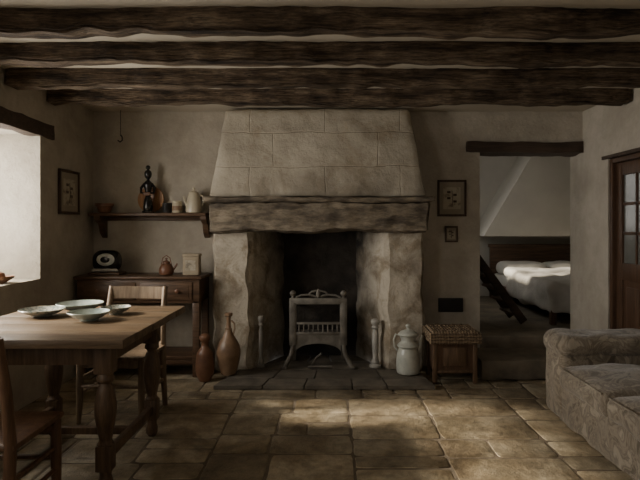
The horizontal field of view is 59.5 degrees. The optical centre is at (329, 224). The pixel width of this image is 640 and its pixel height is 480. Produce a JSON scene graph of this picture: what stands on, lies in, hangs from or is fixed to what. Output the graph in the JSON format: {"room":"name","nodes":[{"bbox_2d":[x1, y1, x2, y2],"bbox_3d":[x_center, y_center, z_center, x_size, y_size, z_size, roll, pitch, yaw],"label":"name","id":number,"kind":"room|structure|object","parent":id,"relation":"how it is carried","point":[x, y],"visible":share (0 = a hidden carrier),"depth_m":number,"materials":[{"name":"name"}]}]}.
{"room":"traditional dwelling","nodes":[
{"label":"traditional dwelling","id":0,"kind":"room"},
{"bbox_2d":[0,67,92,410],"bbox_3d":[-2.445,0.175,2.100,0.470,2.470,6.800,0,0,0],"label":"wall","id":1,"kind":"structure","parent":0,"point":[44,249],"depth_m":4.27,"materials":[{"name":"paint"}]},
{"bbox_2d":[0,271,14,283],"bbox_3d":[-2.330,0.365,3.930,0.210,0.085,0.210,0,0,0],"label":"dish","id":2,"kind":"object","parent":1,"relation":"on","point":[4,278],"visible":1,"depth_m":3.91,"materials":[{"name":"ceramic"}]},
{"bbox_2d":[0,106,54,139],"bbox_3d":[-2.250,-0.733,3.497,0.135,0.133,1.937,0,0,0],"label":"trim","id":3,"kind":"structure","parent":1,"relation":"attached to","point":[20,123],"depth_m":4.03,"materials":[{"name":"brown wood"}]},
{"bbox_2d":[58,168,79,214],"bbox_3d":[-2.196,-0.275,4.720,0.022,0.370,0.360,0,0,0],"label":"framed picture","id":4,"kind":"object","parent":1,"relation":"attached to","point":[68,180],"visible":1,"depth_m":4.70,"materials":[{"name":"beige paper"}]},
{"bbox_2d":[93,112,217,365],"bbox_3d":[-1.630,0.175,5.365,1.160,2.470,0.270,0,0,0],"label":"wall","id":5,"kind":"structure","parent":0,"point":[180,149],"depth_m":5.23,"materials":[{"name":"paint"}]},
{"bbox_2d":[88,213,209,237],"bbox_3d":[-1.650,0.005,5.135,1.060,0.230,0.190,0,0,0],"label":"wall shelf","id":6,"kind":"object","parent":5,"relation":"attached to","point":[102,219],"visible":0.89,"depth_m":5.17,"materials":[{"name":"brown wood"}]},
{"bbox_2d":[95,203,113,212],"bbox_3d":[-2.060,-0.154,5.120,0.166,0.085,0.166,0,0,0],"label":"terracotta pot","id":7,"kind":"object","parent":6,"relation":"on","point":[102,207],"visible":1,"depth_m":5.07,"materials":[{"name":"orange ceramic"}]},
{"bbox_2d":[140,165,155,212],"bbox_3d":[-1.653,-0.328,5.087,0.123,0.432,0.119,0,0,41],"label":"figurine","id":8,"kind":"object","parent":6,"relation":"on","point":[148,204],"visible":1,"depth_m":5.07,"materials":[{"name":"black paint"}]},
{"bbox_2d":[138,187,163,211],"bbox_3d":[-1.655,-0.236,5.178,0.244,0.243,0.036,0,0,0],"label":"wooden plate","id":9,"kind":"object","parent":6,"relation":"on","point":[158,197],"visible":0.48,"depth_m":5.18,"materials":[{"name":"brown wood"}]},
{"bbox_2d":[162,203,171,212],"bbox_3d":[-1.493,-0.157,5.113,0.084,0.090,0.101,0,0,34],"label":"mug","id":10,"kind":"object","parent":6,"relation":"on","point":[167,207],"visible":1,"depth_m":5.09,"materials":[{"name":"black ceramic"}]},
{"bbox_2d":[172,201,181,212],"bbox_3d":[-1.395,-0.166,5.110,0.092,0.108,0.092,0,0,0],"label":"jar","id":11,"kind":"object","parent":6,"relation":"on","point":[176,205],"visible":1,"depth_m":5.07,"materials":[{"name":"beige ceramic"}]},
{"bbox_2d":[183,187,203,212],"bbox_3d":[-1.246,-0.230,5.121,0.146,0.235,0.144,0,0,44],"label":"coffee pot","id":12,"kind":"object","parent":6,"relation":"on","point":[193,203],"visible":0.99,"depth_m":5.07,"materials":[{"name":"beige ceramic"}]},
{"bbox_2d":[0,365,633,479],"bbox_3d":[0.075,1.369,1.915,4.770,0.123,6.630,0,0,0],"label":"floor","id":13,"kind":"structure","parent":0,"point":[460,429],"depth_m":3.46,"materials":[{"name":"stone"}]},
{"bbox_2d":[0,337,63,479],"bbox_3d":[-1.435,0.868,2.346,0.420,0.883,0.488,0,0,0],"label":"dining chair","id":14,"kind":"object","parent":13,"relation":"on","point":[17,428],"visible":1,"depth_m":2.31,"materials":[{"name":"brown wood"}]},
{"bbox_2d":[0,306,184,479],"bbox_3d":[-1.435,0.918,3.130,0.969,0.777,1.098,0,0,0],"label":"dining table","id":15,"kind":"object","parent":13,"relation":"on","point":[57,340],"visible":0.94,"depth_m":2.81,"materials":[{"name":"brown wood"}]},
{"bbox_2d":[18,306,65,316],"bbox_3d":[-1.670,0.506,3.250,0.250,0.043,0.250,0,0,0],"label":"ceramic bowl","id":16,"kind":"object","parent":15,"relation":"on","point":[36,311],"visible":0.99,"depth_m":3.25,"materials":[{"name":"ceramic"}]},
{"bbox_2d":[55,300,103,310],"bbox_3d":[-1.530,0.501,3.430,0.274,0.053,0.274,0,0,0],"label":"ceramic bowl","id":17,"kind":"object","parent":15,"relation":"on","point":[74,304],"visible":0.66,"depth_m":3.46,"materials":[{"name":"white ceramic"}]},
{"bbox_2d":[67,308,109,320],"bbox_3d":[-1.340,0.503,3.110,0.224,0.049,0.224,0,0,0],"label":"ceramic bowl","id":18,"kind":"object","parent":15,"relation":"on","point":[92,314],"visible":1,"depth_m":3.09,"materials":[{"name":"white ceramic"}]},
{"bbox_2d":[100,305,130,314],"bbox_3d":[-1.275,0.506,3.330,0.176,0.043,0.176,0,0,0],"label":"ceramic bowl","id":19,"kind":"object","parent":15,"relation":"on","point":[114,309],"visible":0.87,"depth_m":3.32,"materials":[{"name":"ceramic"}]},
{"bbox_2d":[76,286,167,425],"bbox_3d":[-1.424,0.877,3.885,0.470,0.863,0.488,0,0,5],"label":"dining chair","id":20,"kind":"object","parent":13,"relation":"on","point":[133,359],"visible":0.52,"depth_m":3.81,"materials":[{"name":"brown wood"}]},
{"bbox_2d":[73,272,211,376],"bbox_3d":[-1.643,0.873,4.977,1.095,0.866,0.446,0,0,0],"label":"sideboard","id":21,"kind":"object","parent":13,"relation":"on","point":[194,289],"visible":0.56,"depth_m":4.80,"materials":[{"name":"brown wood"}]},
{"bbox_2d":[87,250,126,274],"bbox_3d":[-1.980,0.331,4.976,0.280,0.215,0.187,0,0,0],"label":"mantel clock","id":22,"kind":"object","parent":21,"relation":"on","point":[105,262],"visible":1,"depth_m":4.91,"materials":[{"name":"brown wood"}]},
{"bbox_2d":[159,255,177,274],"bbox_3d":[-1.433,0.350,4.925,0.147,0.175,0.129,0,0,37],"label":"copper kettle","id":23,"kind":"object","parent":21,"relation":"on","point":[166,268],"visible":1,"depth_m":4.89,"materials":[{"name":"metal"}]},
{"bbox_2d":[182,253,201,274],"bbox_3d":[-1.220,0.345,4.950,0.150,0.185,0.110,0,0,0],"label":"caddy","id":24,"kind":"object","parent":21,"relation":"on","point":[191,261],"visible":1,"depth_m":4.90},
{"bbox_2d":[195,333,213,381],"bbox_3d":[-1.050,1.109,4.700,0.157,0.395,0.157,0,0,0],"label":"vase","id":25,"kind":"object","parent":13,"relation":"on","point":[204,365],"visible":1,"depth_m":4.65,"materials":[{"name":"ceramic"}]},
{"bbox_2d":[203,108,434,371],"bbox_3d":[-0.093,0.134,5.131,1.990,2.386,0.780,0,0,0],"label":"fireplace","id":26,"kind":"object","parent":13,"relation":"on","point":[303,201],"visible":0.91,"depth_m":4.96,"materials":[{"name":"stone"}]},
{"bbox_2d":[213,355,434,389],"bbox_3d":[-0.045,1.288,4.950,1.757,0.043,1.032,0,0,0],"label":"hearth","id":27,"kind":"object","parent":13,"relation":"on","point":[297,376],"visible":0.94,"depth_m":4.67,"materials":[{"name":"stone"}]},
{"bbox_2d":[216,312,240,375],"bbox_3d":[-0.862,1.004,4.760,0.206,0.521,0.206,0,0,0],"label":"vase","id":28,"kind":"object","parent":27,"relation":"on","point":[228,352],"visible":1,"depth_m":4.70,"materials":[{"name":"brown ceramic"}]},
{"bbox_2d":[257,315,264,367],"bbox_3d":[-0.615,1.036,5.000,0.074,0.460,0.074,0,0,0],"label":"andiron","id":29,"kind":"object","parent":27,"relation":"on","point":[260,364],"visible":1,"depth_m":4.98,"materials":[{"name":"grey metal"}]},
{"bbox_2d":[281,289,354,368],"bbox_3d":[-0.105,0.920,5.100,0.660,0.699,0.320,0,0,0],"label":"grate","id":30,"kind":"object","parent":27,"relation":"on","point":[315,320],"visible":1,"depth_m":4.98,"materials":[{"name":"metal"}]},
{"bbox_2d":[370,318,380,367],"bbox_3d":[0.405,1.051,5.000,0.104,0.430,0.104,0,0,0],"label":"andiron","id":31,"kind":"object","parent":27,"relation":"on","point":[375,322],"visible":1,"depth_m":4.98,"materials":[{"name":"grey metal"}]},
{"bbox_2d":[393,324,422,374],"bbox_3d":[0.670,1.056,4.800,0.204,0.418,0.204,0,0,43],"label":"lidded jar","id":32,"kind":"object","parent":27,"relation":"on","point":[408,357],"visible":1,"depth_m":4.73,"materials":[{"name":"beige ceramic"}]},
{"bbox_2d":[422,324,481,383],"bbox_3d":[1.030,1.086,4.765,0.434,0.440,0.394,0,0,0],"label":"wicker stool","id":33,"kind":"object","parent":13,"relation":"on","point":[451,348],"visible":1,"depth_m":4.61,"materials":[{"name":"brown wood"}]},
{"bbox_2d":[477,347,545,379],"bbox_3d":[1.808,1.221,4.960,1.088,0.183,0.530,0,0,0],"label":"stone step","id":34,"kind":"structure","parent":13,"relation":"on","point":[527,363],"depth_m":4.71,"materials":[{"name":"brown stone"}]},
{"bbox_2d":[543,328,639,479],"bbox_3d":[1.921,0.921,2.744,0.860,0.796,2.568,0,0,0],"label":"sofa","id":35,"kind":"object","parent":13,"relation":"on","point":[593,376],"visible":1,"depth_m":3.44,"materials":[{"name":"fabric"}]},
{"bbox_2d":[0,0,639,111],"bbox_3d":[0.075,-1.120,1.940,4.770,0.120,6.680,0,0,0],"label":"ceiling","id":36,"kind":"structure","parent":0,"point":[46,4],"depth_m":3.18,"materials":[{"name":"paint"}]},
{"bbox_2d":[117,110,122,141],"bbox_3d":[-1.934,-0.908,5.160,0.049,0.299,0.012,0,0,0],"label":"hook","id":37,"kind":"object","parent":36,"relation":"hanging from","point":[120,110],"visible":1,"depth_m":5.16,"materials":[{"name":"black metal"}]},
{"bbox_2d":[0,6,639,40],"bbox_3d":[0.080,-1.016,2.787,4.587,0.165,0.165,0,0,0],"label":"ceiling beam","id":38,"kind":"structure","parent":36,"relation":"attached to","point":[509,22],"depth_m":2.73,"materials":[{"name":"brown wood"}]},
{"bbox_2d":[0,41,639,68],"bbox_3d":[0.068,-1.015,3.296,4.570,0.167,0.162,0,0,0],"label":"ceiling beam","id":39,"kind":"structure","parent":36,"relation":"attached to","point":[522,55],"depth_m":3.24,"materials":[{"name":"brown wood"}]},
{"bbox_2d":[4,68,639,90],"bbox_3d":[0.071,-1.010,3.834,4.562,0.176,0.163,0,0,0],"label":"ceiling beam","id":40,"kind":"structure","parent":36,"relation":"attached to","point":[18,78],"depth_m":3.78,"materials":[{"name":"brown wood"}]},
{"bbox_2d":[46,88,631,107],"bbox_3d":[0.062,-1.015,4.406,4.576,0.169,0.163,0,0,0],"label":"ceiling beam","id":41,"kind":"structure","parent":36,"relation":"attached to","point":[370,97],"depth_m":4.35,"materials":[{"name":"brown wood"}]},
{"bbox_2d":[420,112,582,365],"bbox_3d":[1.600,0.175,5.365,1.520,2.470,0.270,0,0,0],"label":"wall","id":42,"kind":"structure","parent":0,"point":[451,269],"depth_m":5.23,"materials":[{"name":"paint"}]},
{"bbox_2d":[438,298,462,311],"bbox_3d":[1.125,0.745,5.216,0.230,0.130,0.024,0,0,0],"label":"air vent","id":43,"kind":"object","parent":42,"relation":"in","point":[444,304],"visible":1,"depth_m":5.21,"materials":[{"name":"black metal"}]},
{"bbox_2d":[445,226,457,241],"bbox_3d":[1.130,0.085,5.216,0.120,0.150,0.022,0,0,0],"label":"framed picture","id":44,"kind":"object","parent":42,"relation":"attached to","point":[451,232],"visible":1,"depth_m":5.21,"materials":[{"name":"brown wood"}]},
{"bbox_2d":[437,180,466,215],"bbox_3d":[1.135,-0.250,5.216,0.270,0.340,0.022,0,0,0],"label":"framed picture","id":45,"kind":"object","parent":42,"relation":"attached to","point":[451,194],"visible":1,"depth_m":5.21,"materials":[{"name":"beige paper"}]},
{"bbox_2d":[466,141,582,156],"bbox_3d":[1.817,-0.724,5.346,1.102,0.124,0.318,0,0,0],"label":"trim","id":46,"kind":"structure","parent":42,"relation":"attached to","point":[521,148],"depth_m":5.20,"materials":[{"name":"brown wood"}]},
{"bbox_2d":[480,156,569,235],"bbox_3d":[3.030,-0.570,7.850,1.940,1.440,0.700,0,0,0],"label":"sloped ceiling","id":47,"kind":"structure","parent":0,"point":[533,199],"depth_m":7.50,"materials":[{"name":"paint"}]},
{"bbox_2d":[480,296,569,347],"bbox_3d":[2.600,1.225,6.763,3.000,0.370,3.075,0,0,0],"label":"floor","id":48,"kind":"structure","parent":0,"point":[498,330],"depth_m":5.80,"materials":[{"name":"stone"}]},
{"bbox_2d":[480,255,526,323],"bbox_3d":[1.750,0.653,5.970,0.561,0.766,0.420,0,0,0],"label":"ladder","id":49,"kind":"object","parent":48,"relation":"on","point":[490,281],"visible":0.52,"depth_m":5.76,"materials":[{"name":"brown wood"}]},
{"bbox_2d":[488,244,569,324],"bbox_3d":[2.895,0.653,6.884,1.393,0.766,2.326,0,0,0],"label":"bed","id":50,"kind":"object","parent":48,"relation":"on","point":[538,275],"visible":0.59,"depth_m":7.00,"materials":[{"name":"white fabric"}]},
{"bbox_2d":[480,156,569,295],"bbox_3d":[2.600,-0.125,8.300,2.800,2.330,0.200,0,0,0],"label":"wall","id":51,"kind":"structure","parent":0,"point":[493,170],"depth_m":8.20,"materials":[{"name":"paint"}]},
{"bbox_2d":[570,88,639,329],"bbox_3d":[2.470,0.175,4.675,0.220,2.470,1.650,0,0,0],"label":"wall","id":52,"kind":"structure","parent":0,"point":[589,174],"depth_m":5.00,"materials":[{"name":"paint"}]},
{"bbox_2d":[602,147,639,159],"bbox_3d":[2.402,-0.575,4.280,0.115,0.030,1.120,0,0,0],"label":"trim","id":53,"kind":"structure","parent":52,"relation":"attached to","point":[632,151],"depth_m":4.51,"materials":[{"name":"brown wood"}]},
{"bbox_3d":[2.470,0.175,1.275,0.220,2.470,5.150,0,0,0],"label":"wall","id":54,"kind":"structure","parent":0,"visible":0},
{"bbox_2d":[610,152,639,328],"bbox_3d":[2.415,0.376,4.300,0.150,1.868,0.900,0,0,0],"label":"door","id":55,"kind":"structure","parent":54,"relation":"in","point":[624,170],"depth_m":4.59,"materials":[{"name":"brown wood"}]}
]}

